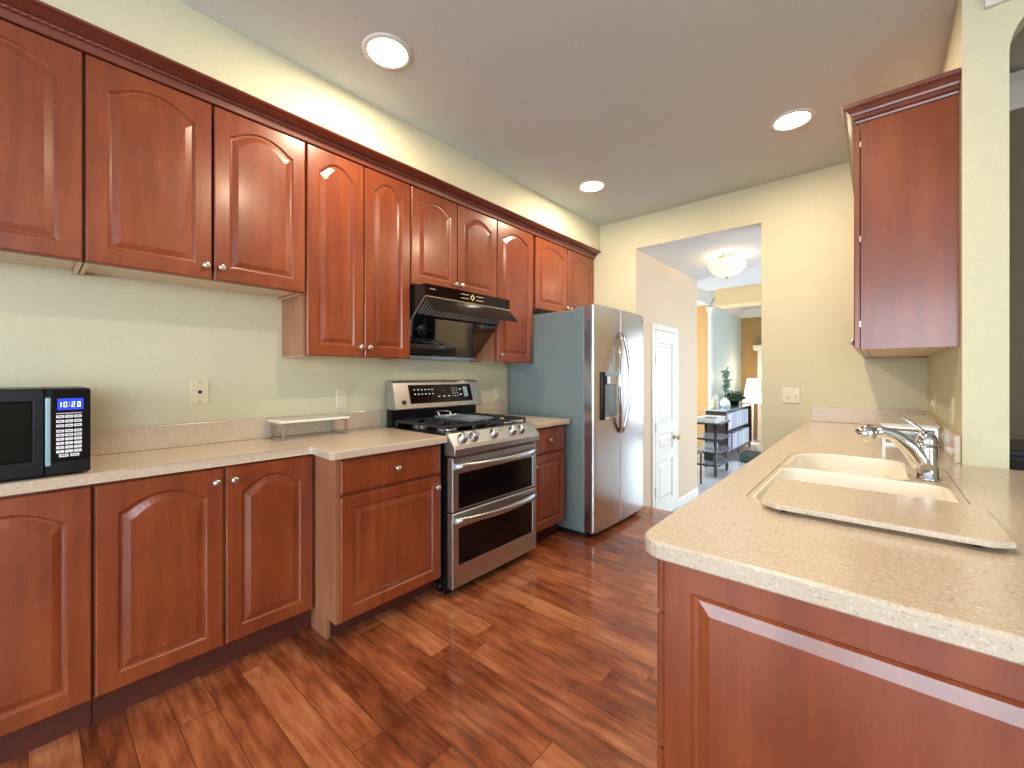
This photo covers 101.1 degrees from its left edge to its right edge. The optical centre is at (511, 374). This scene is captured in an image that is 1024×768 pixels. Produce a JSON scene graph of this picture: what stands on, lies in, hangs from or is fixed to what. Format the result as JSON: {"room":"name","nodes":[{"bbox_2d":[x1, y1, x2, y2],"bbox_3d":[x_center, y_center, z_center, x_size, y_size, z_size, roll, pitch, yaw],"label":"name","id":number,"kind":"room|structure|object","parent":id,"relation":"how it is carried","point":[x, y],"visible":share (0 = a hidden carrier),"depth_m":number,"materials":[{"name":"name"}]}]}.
{"room":"kitchen","nodes":[
{"label":"kitchen","id":0,"kind":"room"},
{"bbox_2d":[0,261,508,429],"bbox_3d":[-1.877,-0.132,1.798,0.120,2.780,7.650,0,0,41],"label":"wall","id":1,"kind":"structure","parent":0,"point":[138,345],"depth_m":2.00,"materials":[{"name":"beige paint"}]},
{"bbox_2d":[0,19,82,274],"bbox_3d":[-1.953,-0.810,1.352,0.346,0.783,0.794,0,0,41],"label":"upper cabinet","id":2,"kind":"object","parent":1,"relation":"attached to","point":[41,77],"visible":1,"depth_m":1.48,"materials":[{"name":"brown wood"}]},
{"bbox_2d":[78,53,304,299],"bbox_3d":[-1.429,-0.810,1.955,0.346,0.783,0.797,0,0,41],"label":"upper cabinet","id":3,"kind":"object","parent":1,"relation":"attached to","point":[180,188],"visible":1,"depth_m":1.80,"materials":[{"name":"brown wood"}]},
{"bbox_2d":[190,380,208,403],"bbox_3d":[-1.542,0.084,2.081,0.012,0.118,0.078,0,0,41],"label":"wall plate","id":4,"kind":"object","parent":1,"relation":"attached to","point":[199,389],"visible":1,"depth_m":2.08,"materials":[{"name":"beige plastic"}]},
{"bbox_2d":[91,410,379,455],"bbox_3d":[-1.615,0.289,1.992,0.019,0.110,2.207,0,0,41],"label":"backsplash","id":5,"kind":"structure","parent":1,"relation":"attached to","point":[127,439],"depth_m":2.09,"materials":[{"name":"beige stone"}]},
{"bbox_2d":[336,390,347,408],"bbox_3d":[-1.062,0.151,2.636,0.008,0.118,0.074,0,0,41],"label":"outlet","id":6,"kind":"object","parent":1,"relation":"attached to","point":[341,395],"visible":1,"depth_m":2.63,"materials":[{"name":"white plastic"}]},
{"bbox_2d":[282,143,409,359],"bbox_3d":[-0.956,-0.650,2.499,0.346,1.103,0.640,0,0,41],"label":"upper cabinet","id":7,"kind":"object","parent":1,"relation":"attached to","point":[355,302],"visible":0.96,"depth_m":2.36,"materials":[{"name":"brown wood"}]},
{"bbox_2d":[410,185,496,296],"bbox_3d":[-0.483,-0.886,3.042,0.346,0.631,0.794,0,0,41],"label":"upper cabinet","id":8,"kind":"object","parent":1,"relation":"attached to","point":[452,245],"visible":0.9,"depth_m":2.90,"materials":[{"name":"brown wood"}]},
{"bbox_2d":[409,283,517,360],"bbox_3d":[-0.411,-0.343,2.980,0.536,0.457,0.778,0,0,41],"label":"range hood","id":9,"kind":"object","parent":8,"relation":"attached to","point":[446,323],"visible":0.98,"depth_m":2.92,"materials":[{"name":"black metal"}]},
{"bbox_2d":[418,299,498,323],"bbox_3d":[-0.326,-0.430,2.908,0.100,0.086,0.716,0,0,41],"label":"grille","id":10,"kind":"object","parent":9,"relation":"attached to","point":[426,311],"depth_m":2.86,"materials":[{"name":"metal"}]},
{"bbox_2d":[476,401,505,413],"bbox_3d":[-0.221,0.289,3.595,0.019,0.110,0.481,0,0,41],"label":"backsplash","id":11,"kind":"structure","parent":1,"relation":"attached to","point":[499,407],"depth_m":3.64,"materials":[{"name":"beige stone"}]},
{"bbox_2d":[494,386,499,399],"bbox_3d":[-0.133,0.158,3.704,0.008,0.118,0.074,0,0,41],"label":"outlet","id":12,"kind":"object","parent":1,"relation":"attached to","point":[496,388],"visible":1,"depth_m":3.70,"materials":[{"name":"white plastic"}]},
{"bbox_2d":[469,221,532,363],"bbox_3d":[-0.075,-0.650,3.512,0.346,1.103,0.444,0,0,41],"label":"upper cabinet","id":13,"kind":"object","parent":1,"relation":"attached to","point":[511,342],"visible":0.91,"depth_m":3.39,"materials":[{"name":"brown wood"}]},
{"bbox_2d":[533,235,593,314],"bbox_3d":[0.407,-0.886,4.066,0.346,0.631,1.019,0,0,41],"label":"upper cabinet","id":14,"kind":"object","parent":1,"relation":"attached to","point":[563,278],"visible":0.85,"depth_m":3.88,"materials":[{"name":"brown wood"}]},
{"bbox_2d":[0,0,600,258],"bbox_3d":[-0.623,-1.230,2.653,0.154,0.068,4.506,0,0,41],"label":"crown molding","id":15,"kind":"structure","parent":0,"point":[41,18],"depth_m":1.89,"materials":[{"name":"brown wood"}]},
{"bbox_2d":[40,0,599,250],"bbox_3d":[-1.687,-1.393,1.631,0.386,0.258,7.447,0,0,41],"label":"wall","id":16,"kind":"structure","parent":0,"point":[171,29],"depth_m":2.07,"materials":[{"name":"beige paint"}]},
{"bbox_2d":[0,506,673,767],"bbox_3d":[0.313,1.318,-0.146,5.936,0.120,7.590,0,0,41],"label":"floor","id":17,"kind":"structure","parent":0,"point":[547,658],"depth_m":1.67,"materials":[{"name":"brown wood"}]},
{"bbox_2d":[0,484,91,763],"bbox_3d":[-1.899,0.821,1.315,0.477,0.875,0.808,0,0,41],"label":"base cabinet","id":18,"kind":"object","parent":17,"relation":"on","point":[46,536],"visible":0.98,"depth_m":1.40,"materials":[{"name":"brown wood"}]},
{"bbox_2d":[91,454,312,723],"bbox_3d":[-1.378,0.821,1.913,0.477,0.875,0.774,0,0,41],"label":"base cabinet","id":19,"kind":"object","parent":17,"relation":"on","point":[195,573],"visible":0.99,"depth_m":1.71,"materials":[{"name":"brown wood"}]},
{"bbox_2d":[311,444,440,639],"bbox_3d":[-0.836,0.821,2.366,0.701,0.875,0.614,0,0,41],"label":"base cabinet","id":20,"kind":"object","parent":17,"relation":"on","point":[377,517],"visible":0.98,"depth_m":2.08,"materials":[{"name":"brown wood"}]},
{"bbox_2d":[0,410,446,496],"bbox_3d":[-1.354,0.308,1.766,0.708,0.148,2.207,0,0,41],"label":"countertop","id":21,"kind":"structure","parent":20,"relation":"on","point":[117,454],"depth_m":1.97,"materials":[{"name":"beige stone"}]},
{"bbox_2d":[0,386,90,480],"bbox_3d":[-1.787,0.195,1.405,0.358,0.298,0.515,0,0,41],"label":"microwave","id":22,"kind":"object","parent":21,"relation":"on","point":[45,431],"visible":1,"depth_m":1.41,"materials":[{"name":"black plastic"}]},
{"bbox_2d":[267,414,349,440],"bbox_3d":[-1.139,0.292,2.373,0.190,0.104,0.385,0,0,41],"label":"shelf","id":23,"kind":"object","parent":21,"relation":"on","point":[278,421],"visible":1,"depth_m":2.32,"materials":[{"name":"white plastic"}]},
{"bbox_2d":[386,380,538,594],"bbox_3d":[-0.322,0.647,2.846,0.778,1.222,0.773,0,0,41],"label":"range","id":24,"kind":"object","parent":17,"relation":"on","point":[488,467],"visible":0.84,"depth_m":2.63,"materials":[{"name":"silver metal"}]},
{"bbox_2d":[386,421,522,435],"bbox_3d":[-0.352,0.350,2.871,0.610,0.026,0.773,0,0,41],"label":"cooktop","id":25,"kind":"object","parent":24,"relation":"in","point":[483,427],"depth_m":2.66,"materials":[{"name":"black metal"}]},
{"bbox_2d":[434,410,493,421],"bbox_3d":[-0.353,0.274,2.872,0.442,0.041,0.221,0,0,41],"label":"griddle","id":26,"kind":"object","parent":24,"relation":"on","point":[461,417],"visible":1,"depth_m":2.85,"materials":[{"name":"silver metal"}]},
{"bbox_2d":[534,424,564,541],"bbox_3d":[0.035,0.821,3.368,0.701,0.875,0.449,0,0,41],"label":"base cabinet","id":27,"kind":"object","parent":17,"relation":"on","point":[550,454],"visible":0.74,"depth_m":3.18,"materials":[{"name":"brown wood"}]},
{"bbox_2d":[476,401,569,428],"bbox_3d":[0.040,0.308,3.369,0.708,0.148,0.481,0,0,41],"label":"countertop","id":28,"kind":"structure","parent":27,"relation":"on","point":[498,408],"depth_m":3.49,"materials":[{"name":"beige stone"}]},
{"bbox_2d":[509,304,642,537],"bbox_3d":[0.622,0.358,3.804,0.945,1.800,0.905,0,0,41],"label":"refrigerator","id":29,"kind":"object","parent":17,"relation":"on","point":[586,369],"visible":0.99,"depth_m":3.39,"materials":[{"name":"metal"}]},
{"bbox_2d":[605,372,617,375],"bbox_3d":[0.796,-0.009,3.375,0.025,0.030,0.188,0,0,41],"label":"panel","id":30,"kind":"object","parent":29,"relation":"attached to","point":[606,373],"depth_m":3.35,"materials":[{"name":"metal"}]},
{"bbox_2d":[657,559,1023,767],"bbox_3d":[0.779,0.821,0.764,0.948,0.875,0.424,0,0,41],"label":"base cabinet","id":31,"kind":"object","parent":17,"relation":"on","point":[748,676],"visible":0.69,"depth_m":0.72,"materials":[{"name":"brown wood"}]},
{"bbox_2d":[1009,439,1023,470],"bbox_3d":[2.768,0.793,1.658,1.240,0.930,0.455,0,0,41],"label":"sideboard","id":32,"kind":"object","parent":17,"relation":"on","point":[1016,447],"visible":0.02,"depth_m":1.85,"materials":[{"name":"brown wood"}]},
{"bbox_3d":[1.264,0.821,1.322,0.948,0.875,1.050,0,0,41],"label":"base cabinet","id":33,"kind":"object","parent":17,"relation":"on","visible":0},
{"bbox_2d":[645,406,1023,665],"bbox_3d":[1.629,0.308,1.697,1.010,0.148,2.993,0,0,41],"label":"countertop","id":34,"kind":"structure","parent":33,"relation":"on","point":[962,595],"depth_m":0.82,"materials":[{"name":"beige stone"}]},
{"bbox_2d":[748,453,968,503],"bbox_3d":[1.137,0.430,1.383,0.467,0.170,1.037,0,0,41],"label":"sink","id":35,"kind":"object","parent":34,"relation":"in","point":[856,472],"visible":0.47,"depth_m":1.50,"materials":[{"name":"beige ceramic"}]},
{"bbox_2d":[785,453,908,479],"bbox_3d":[1.295,0.430,1.637,0.350,0.170,0.430,0,0,41],"label":"basin","id":36,"kind":"object","parent":35,"relation":"in","point":[805,466],"depth_m":1.74,"materials":[{"name":"beige ceramic"}]},
{"bbox_2d":[752,468,958,502],"bbox_3d":[0.995,0.430,1.225,0.437,0.170,0.585,0,0,41],"label":"basin","id":37,"kind":"object","parent":35,"relation":"in","point":[892,486],"depth_m":1.40,"materials":[{"name":"beige ceramic"}]},
{"bbox_2d":[761,478,1015,548],"bbox_3d":[0.889,0.332,1.051,0.438,0.022,0.316,0,0,41],"label":"board","id":38,"kind":"object","parent":34,"relation":"on","point":[974,525],"visible":1,"depth_m":1.00,"materials":[{"name":"beige stone"}]},
{"bbox_2d":[854,415,940,481],"bbox_3d":[1.303,0.240,1.430,0.224,0.208,0.066,0,0,29],"label":"faucet","id":39,"kind":"object","parent":34,"relation":"on","point":[922,453],"visible":1,"depth_m":1.39,"materials":[{"name":"silver metal"}]},
{"bbox_2d":[880,413,940,444],"bbox_3d":[2.120,0.290,2.264,0.211,0.108,0.680,0,0,41],"label":"shelf","id":40,"kind":"object","parent":34,"relation":"on","point":[925,422],"visible":0.84,"depth_m":2.09,"materials":[{"name":"white plastic"}]},
{"bbox_2d":[177,0,1023,225],"bbox_3d":[0.333,-1.572,-0.124,5.936,0.100,7.650,0,0,41],"label":"ceiling","id":41,"kind":"structure","parent":0,"point":[667,104],"depth_m":2.12,"materials":[{"name":"white paint"}]},
{"bbox_2d":[362,32,412,70],"bbox_3d":[-0.586,-1.517,1.984,0.230,0.009,0.230,0,0,41],"label":"recessed light","id":42,"kind":"object","parent":41,"relation":"in","point":[387,51],"visible":1,"depth_m":1.97,"materials":[{"name":"white glass"}]},
{"bbox_2d":[577,179,605,192],"bbox_3d":[0.643,-1.517,3.390,0.230,0.009,0.230,0,0,41],"label":"recessed light","id":43,"kind":"object","parent":41,"relation":"in","point":[588,186],"visible":1,"depth_m":3.38,"materials":[{"name":"white glass"}]},
{"bbox_2d":[769,108,815,131],"bbox_3d":[1.671,-1.517,2.513,0.230,0.009,0.230,0,0,41],"label":"recessed light","id":44,"kind":"object","parent":41,"relation":"in","point":[796,118],"visible":1,"depth_m":2.50,"materials":[{"name":"white glass"}]},
{"bbox_2d":[636,249,696,506],"bbox_3d":[1.747,0.160,4.788,0.121,2.756,1.816,0,0,41],"label":"wall","id":45,"kind":"structure","parent":0,"point":[666,296],"depth_m":4.93,"materials":[{"name":"beige paint"}]},
{"bbox_2d":[651,323,680,510],"bbox_3d":[1.708,0.499,4.584,0.089,2.077,0.742,0,0,41],"label":"door","id":46,"kind":"structure","parent":45,"relation":"in","point":[665,437],"depth_m":4.58,"materials":[{"name":"white paint"}]},
{"bbox_2d":[678,487,697,507],"bbox_3d":[2.160,1.493,5.160,0.016,0.090,0.712,0,0,41],"label":"baseboard","id":47,"kind":"structure","parent":45,"relation":"attached to","point":[682,500],"depth_m":5.12,"materials":[{"name":"white paint"}]},
{"bbox_2d":[641,227,760,290],"bbox_3d":[3.877,-1.268,3.531,4.984,0.100,2.483,0,0,41],"label":"ceiling","id":48,"kind":"structure","parent":0,"point":[692,259],"depth_m":4.33,"materials":[{"name":"white paint"}]},
{"bbox_2d":[708,254,745,278],"bbox_3d":[2.202,-1.100,4.314,0.352,0.236,0.352,0,0,41],"label":"flush light","id":49,"kind":"object","parent":48,"relation":"attached to","point":[729,266],"visible":1,"depth_m":4.22,"materials":[{"name":"white glass"}]},
{"bbox_2d":[697,303,710,445],"bbox_3d":[3.180,-0.027,9.096,2.060,3.130,0.100,0,0,41],"label":"wall","id":50,"kind":"structure","parent":0,"point":[702,316],"depth_m":8.46,"materials":[{"name":"yellow paint"}]},
{"bbox_2d":[697,300,707,305],"bbox_3d":[3.183,-1.492,8.947,1.860,0.200,0.120,0,0,41],"label":"trim","id":51,"kind":"structure","parent":50,"relation":"attached to","point":[699,303],"depth_m":8.46,"materials":[{"name":"white paint"}]},
{"bbox_2d":[697,287,714,304],"bbox_3d":[3.290,-1.492,7.562,0.120,0.200,2.070,0,0,41],"label":"trim","id":52,"kind":"structure","parent":50,"relation":"attached to","point":[706,297],"depth_m":7.98,"materials":[{"name":"white paint"}]},
{"bbox_2d":[671,439,760,511],"bbox_3d":[4.550,1.598,6.374,7.700,0.120,7.810,0,0,41],"label":"floor","id":53,"kind":"structure","parent":0,"point":[708,479],"depth_m":6.78,"materials":[{"name":"stone"}]},
{"bbox_2d":[697,450,702,483],"bbox_3d":[2.514,1.306,5.938,0.260,0.465,0.260,0,0,41],"label":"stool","id":54,"kind":"object","parent":53,"relation":"on","point":[698,452],"visible":0.27,"depth_m":5.94,"materials":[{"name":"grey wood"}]},
{"bbox_2d":[697,419,729,477],"bbox_3d":[3.134,1.129,6.651,0.440,0.819,0.750,0,0,41],"label":"shelving unit","id":55,"kind":"object","parent":53,"relation":"on","point":[705,435],"visible":0.65,"depth_m":6.52,"materials":[{"name":"grey metal"}]},
{"bbox_2d":[704,441,717,448],"bbox_3d":[3.151,1.105,6.670,0.160,0.096,0.200,0,0,41],"label":"box","id":56,"kind":"object","parent":55,"relation":"on","point":[708,444],"visible":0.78,"depth_m":6.60,"materials":[{"name":"paper"}]},
{"bbox_2d":[704,453,717,460],"bbox_3d":[3.151,1.284,6.670,0.160,0.120,0.200,0,0,41],"label":"box","id":57,"kind":"object","parent":55,"relation":"on","point":[710,457],"visible":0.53,"depth_m":6.60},
{"bbox_2d":[697,415,725,422],"bbox_3d":[3.131,0.688,6.647,0.320,0.060,0.580,0,0,41],"label":"tray","id":58,"kind":"object","parent":55,"relation":"on","point":[704,418],"visible":0.97,"depth_m":6.53,"materials":[{"name":"white ceramic"}]},
{"bbox_2d":[705,404,751,457],"bbox_3d":[4.344,1.083,8.381,0.375,0.910,1.980,0,0,41],"label":"bookcase","id":59,"kind":"object","parent":53,"relation":"on","point":[720,411],"visible":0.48,"depth_m":7.74,"materials":[{"name":"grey wood"}]},
{"bbox_2d":[712,395,716,408],"bbox_3d":[3.727,0.502,7.759,0.090,0.250,0.089,0,0,41],"label":"bottle","id":60,"kind":"object","parent":59,"relation":"on","point":[714,402],"visible":0.97,"depth_m":7.72,"materials":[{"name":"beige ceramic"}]},
{"bbox_2d":[715,394,718,407],"bbox_3d":[3.858,0.497,7.936,0.025,0.260,0.200,0,0,41],"label":"picture frame","id":61,"kind":"object","parent":59,"relation":"on","point":[717,395],"visible":0.56,"depth_m":7.95,"materials":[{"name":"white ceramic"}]},
{"bbox_2d":[720,397,729,407],"bbox_3d":[4.125,0.532,8.155,0.180,0.190,0.178,0,0,41],"label":"vase","id":62,"kind":"object","parent":59,"relation":"on","point":[724,402],"visible":1,"depth_m":8.10,"materials":[{"name":"white ceramic"}]},
{"bbox_2d":[720,367,732,394],"bbox_3d":[4.186,0.139,8.212,0.216,0.594,0.375,0,0,41],"label":"plant","id":63,"kind":"object","parent":62,"relation":"on","point":[726,386],"visible":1,"depth_m":8.16,"materials":[{"name":"green plant"}]},
{"bbox_2d":[729,432,732,449],"bbox_3d":[4.020,1.245,7.983,0.269,0.324,0.111,0,0,41],"label":"book","id":64,"kind":"object","parent":59,"relation":"on","point":[729,432],"visible":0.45,"depth_m":7.93,"materials":[{"name":"white paper"}]},
{"bbox_2d":[722,391,747,405],"bbox_3d":[4.542,0.472,8.600,0.473,0.312,0.947,0,0,41],"label":"potted plant","id":65,"kind":"object","parent":59,"relation":"on","point":[734,398],"visible":0.97,"depth_m":8.55,"materials":[{"name":"green plant"}]},
{"bbox_2d":[734,430,739,446],"bbox_3d":[4.388,1.256,8.399,0.277,0.304,0.111,0,0,41],"label":"book","id":66,"kind":"object","parent":59,"relation":"on","point":[734,430],"visible":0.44,"depth_m":8.30,"materials":[{"name":"white paper"}]},
{"bbox_2d":[736,410,739,426],"bbox_3d":[4.374,0.852,8.384,0.275,0.321,0.111,0,0,41],"label":"book","id":67,"kind":"object","parent":59,"relation":"on","point":[736,410],"visible":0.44,"depth_m":8.27,"materials":[{"name":"white paper"}]},
{"bbox_2d":[736,429,742,444],"bbox_3d":[4.537,1.260,8.574,0.272,0.296,0.111,0,0,41],"label":"book","id":68,"kind":"object","parent":59,"relation":"on","point":[736,429],"visible":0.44,"depth_m":8.47,"materials":[{"name":"white paper"}]},
{"bbox_2d":[741,409,742,424],"bbox_3d":[4.536,0.854,8.571,0.275,0.317,0.066,0,0,41],"label":"book","id":69,"kind":"object","parent":59,"relation":"on","point":[741,409],"visible":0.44,"depth_m":8.49,"materials":[{"name":"white paper"}]},
{"bbox_2d":[745,409,746,423],"bbox_3d":[4.754,0.863,8.822,0.274,0.300,0.111,0,0,41],"label":"book","id":70,"kind":"object","parent":59,"relation":"on","point":[745,409],"visible":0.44,"depth_m":8.73,"materials":[{"name":"white paper"}]},
{"bbox_2d":[746,427,748,441],"bbox_3d":[4.867,1.254,8.950,0.277,0.307,0.111,0,0,41],"label":"book","id":71,"kind":"object","parent":59,"relation":"on","point":[746,427],"visible":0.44,"depth_m":8.83,"materials":[{"name":"white paper"}]},
{"bbox_2d":[739,450,760,462],"bbox_3d":[4.252,1.453,7.448,0.360,0.170,0.420,0,0,41],"label":"floor cushion","id":72,"kind":"object","parent":53,"relation":"on","point":[746,456],"visible":0.52,"depth_m":7.34,"materials":[{"name":"green fabric"}]},
{"bbox_2d":[742,378,760,444],"bbox_3d":[5.390,0.808,9.427,0.410,1.460,0.408,0,0,41],"label":"floor lamp","id":73,"kind":"object","parent":53,"relation":"on","point":[752,389],"visible":0.87,"depth_m":9.31,"materials":[{"name":"white fabric"}]},
{"bbox_2d":[753,345,760,439],"bbox_3d":[6.423,0.418,9.488,1.720,2.240,0.250,0,0,41],"label":"fireplace surround","id":74,"kind":"object","parent":53,"relation":"on","point":[755,347],"visible":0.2,"depth_m":9.96,"materials":[{"name":"white paint"}]},
{"bbox_2d":[753,345,760,350],"bbox_3d":[6.423,-0.642,9.488,1.720,0.120,0.250,0,0,41],"label":"mantel shelf","id":75,"kind":"object","parent":74,"relation":"attached to","point":[755,347],"depth_m":9.93,"materials":[{"name":"white paint"}]},
{"bbox_2d":[711,306,740,405],"bbox_3d":[4.765,-0.027,9.440,0.120,3.130,2.500,0,0,41],"label":"wall","id":76,"kind":"structure","parent":0,"point":[726,326],"depth_m":9.35,"materials":[{"name":"paint"}]},
{"bbox_2d":[706,307,715,407],"bbox_3d":[3.964,0.098,8.374,0.130,2.880,0.220,0,0,41],"label":"trim","id":77,"kind":"structure","parent":76,"relation":"attached to","point":[710,310],"depth_m":8.34,"materials":[{"name":"white paint"}]},
{"bbox_2d":[711,297,744,317],"bbox_3d":[4.856,-1.492,9.361,0.120,0.200,2.500,0,0,41],"label":"trim","id":78,"kind":"structure","parent":76,"relation":"attached to","point":[738,311],"depth_m":9.64,"materials":[{"name":"white paint"}]},
{"bbox_2d":[710,290,760,308],"bbox_3d":[5.133,-1.642,7.044,7.700,0.100,6.033,0,0,41],"label":"ceiling","id":79,"kind":"structure","parent":0,"point":[712,291],"depth_m":9.78,"materials":[{"name":"white paint"}]},
{"bbox_2d":[715,284,760,308],"bbox_3d":[4.861,-1.342,4.572,4.865,0.700,0.380,0,0,41],"label":"wall","id":80,"kind":"structure","parent":79,"relation":"attached to","point":[744,296],"depth_m":5.85,"materials":[{"name":"beige paint"}]},
{"bbox_2d":[741,317,760,438],"bbox_3d":[7.753,-0.027,8.578,5.760,3.130,0.120,0,0,41],"label":"wall","id":81,"kind":"structure","parent":0,"point":[750,327],"depth_m":10.20,"materials":[{"name":"brown paint"}]},
{"bbox_2d":[742,308,760,317],"bbox_3d":[7.681,-1.492,8.481,5.540,0.200,0.120,0,0,41],"label":"trim","id":82,"kind":"structure","parent":81,"relation":"attached to","point":[754,312],"depth_m":10.12,"materials":[{"name":"white paint"}]},
{"bbox_2d":[593,162,927,452],"bbox_3d":[1.758,0.008,3.649,2.936,3.060,0.120,0,0,41],"label":"wall","id":83,"kind":"structure","parent":0,"point":[806,220],"depth_m":3.21,"materials":[{"name":"beige paint"}]},
{"bbox_2d":[637,223,760,250],"bbox_3d":[1.634,-1.219,3.759,1.061,0.001,0.116,0,0,41],"label":"trim","id":84,"kind":"structure","parent":83,"relation":"attached to","point":[758,225],"depth_m":3.73,"materials":[{"name":"beige paint"}]},
{"bbox_2d":[782,388,799,403],"bbox_3d":[2.138,0.158,3.228,0.118,0.118,0.016,0,0,41],"label":"light switch","id":85,"kind":"object","parent":83,"relation":"attached to","point":[789,395],"visible":1,"depth_m":3.23,"materials":[{"name":"white plastic"}]},
{"bbox_2d":[928,0,1008,468],"bbox_3d":[2.263,-0.132,2.141,0.119,2.780,1.493,0,0,41],"label":"wall","id":86,"kind":"structure","parent":0,"point":[974,373],"depth_m":1.59,"materials":[{"name":"beige paint"}]},
{"bbox_2d":[811,406,960,463],"bbox_3d":[1.986,0.289,2.387,0.620,0.110,1.482,0,0,41],"label":"backsplash","id":87,"kind":"structure","parent":86,"relation":"attached to","point":[949,440],"depth_m":2.90,"materials":[{"name":"beige stone"}]},
{"bbox_2d":[842,67,960,358],"bbox_3d":[2.082,-0.651,2.302,0.364,1.074,1.483,0,0,41],"label":"upper cabinet","id":88,"kind":"object","parent":86,"relation":"attached to","point":[904,155],"visible":1,"depth_m":1.77,"materials":[{"name":"brown wood"}]},
{"bbox_2d":[931,392,935,413],"bbox_3d":[2.382,0.158,2.381,0.016,0.118,0.074,0,0,41],"label":"light switch","id":89,"kind":"object","parent":86,"relation":"attached to","point":[933,402],"visible":1,"depth_m":2.35,"materials":[{"name":"white plastic"}]},
{"bbox_2d":[949,397,953,425],"bbox_3d":[1.899,0.158,1.820,0.008,0.118,0.100,0,0,41],"label":"outlet","id":90,"kind":"object","parent":86,"relation":"attached to","point":[951,400],"visible":1,"depth_m":1.80,"materials":[{"name":"white plastic"}]},
{"bbox_2d":[984,0,1010,9],"bbox_3d":[2.833,-1.444,0.590,2.900,0.155,0.100,0,0,41],"label":"trim","id":91,"kind":"structure","parent":86,"relation":"attached to","point":[988,4],"depth_m":1.56,"materials":[{"name":"white paint"}]},
{"bbox_2d":[1009,108,1023,439],"bbox_3d":[3.587,-0.132,1.333,2.938,2.780,0.120,0,0,41],"label":"wall","id":92,"kind":"structure","parent":0,"point":[1016,118],"depth_m":2.14,"materials":[{"name":"brown paint"}]},
{"bbox_2d":[1009,69,1023,111],"bbox_3d":[3.480,-1.425,1.287,2.838,0.155,0.090,0,0,41],"label":"trim","id":93,"kind":"structure","parent":92,"relation":"attached to","point":[1016,79],"depth_m":2.11,"materials":[{"name":"white paint"}]},
{"bbox_2d":[1009,0,1023,50],"bbox_3d":[2.928,-1.352,0.653,2.838,0.340,0.120,0,0,41],"label":"wall","id":94,"kind":"structure","parent":0,"point":[1016,7],"depth_m":1.53,"materials":[{"name":"beige paint"}]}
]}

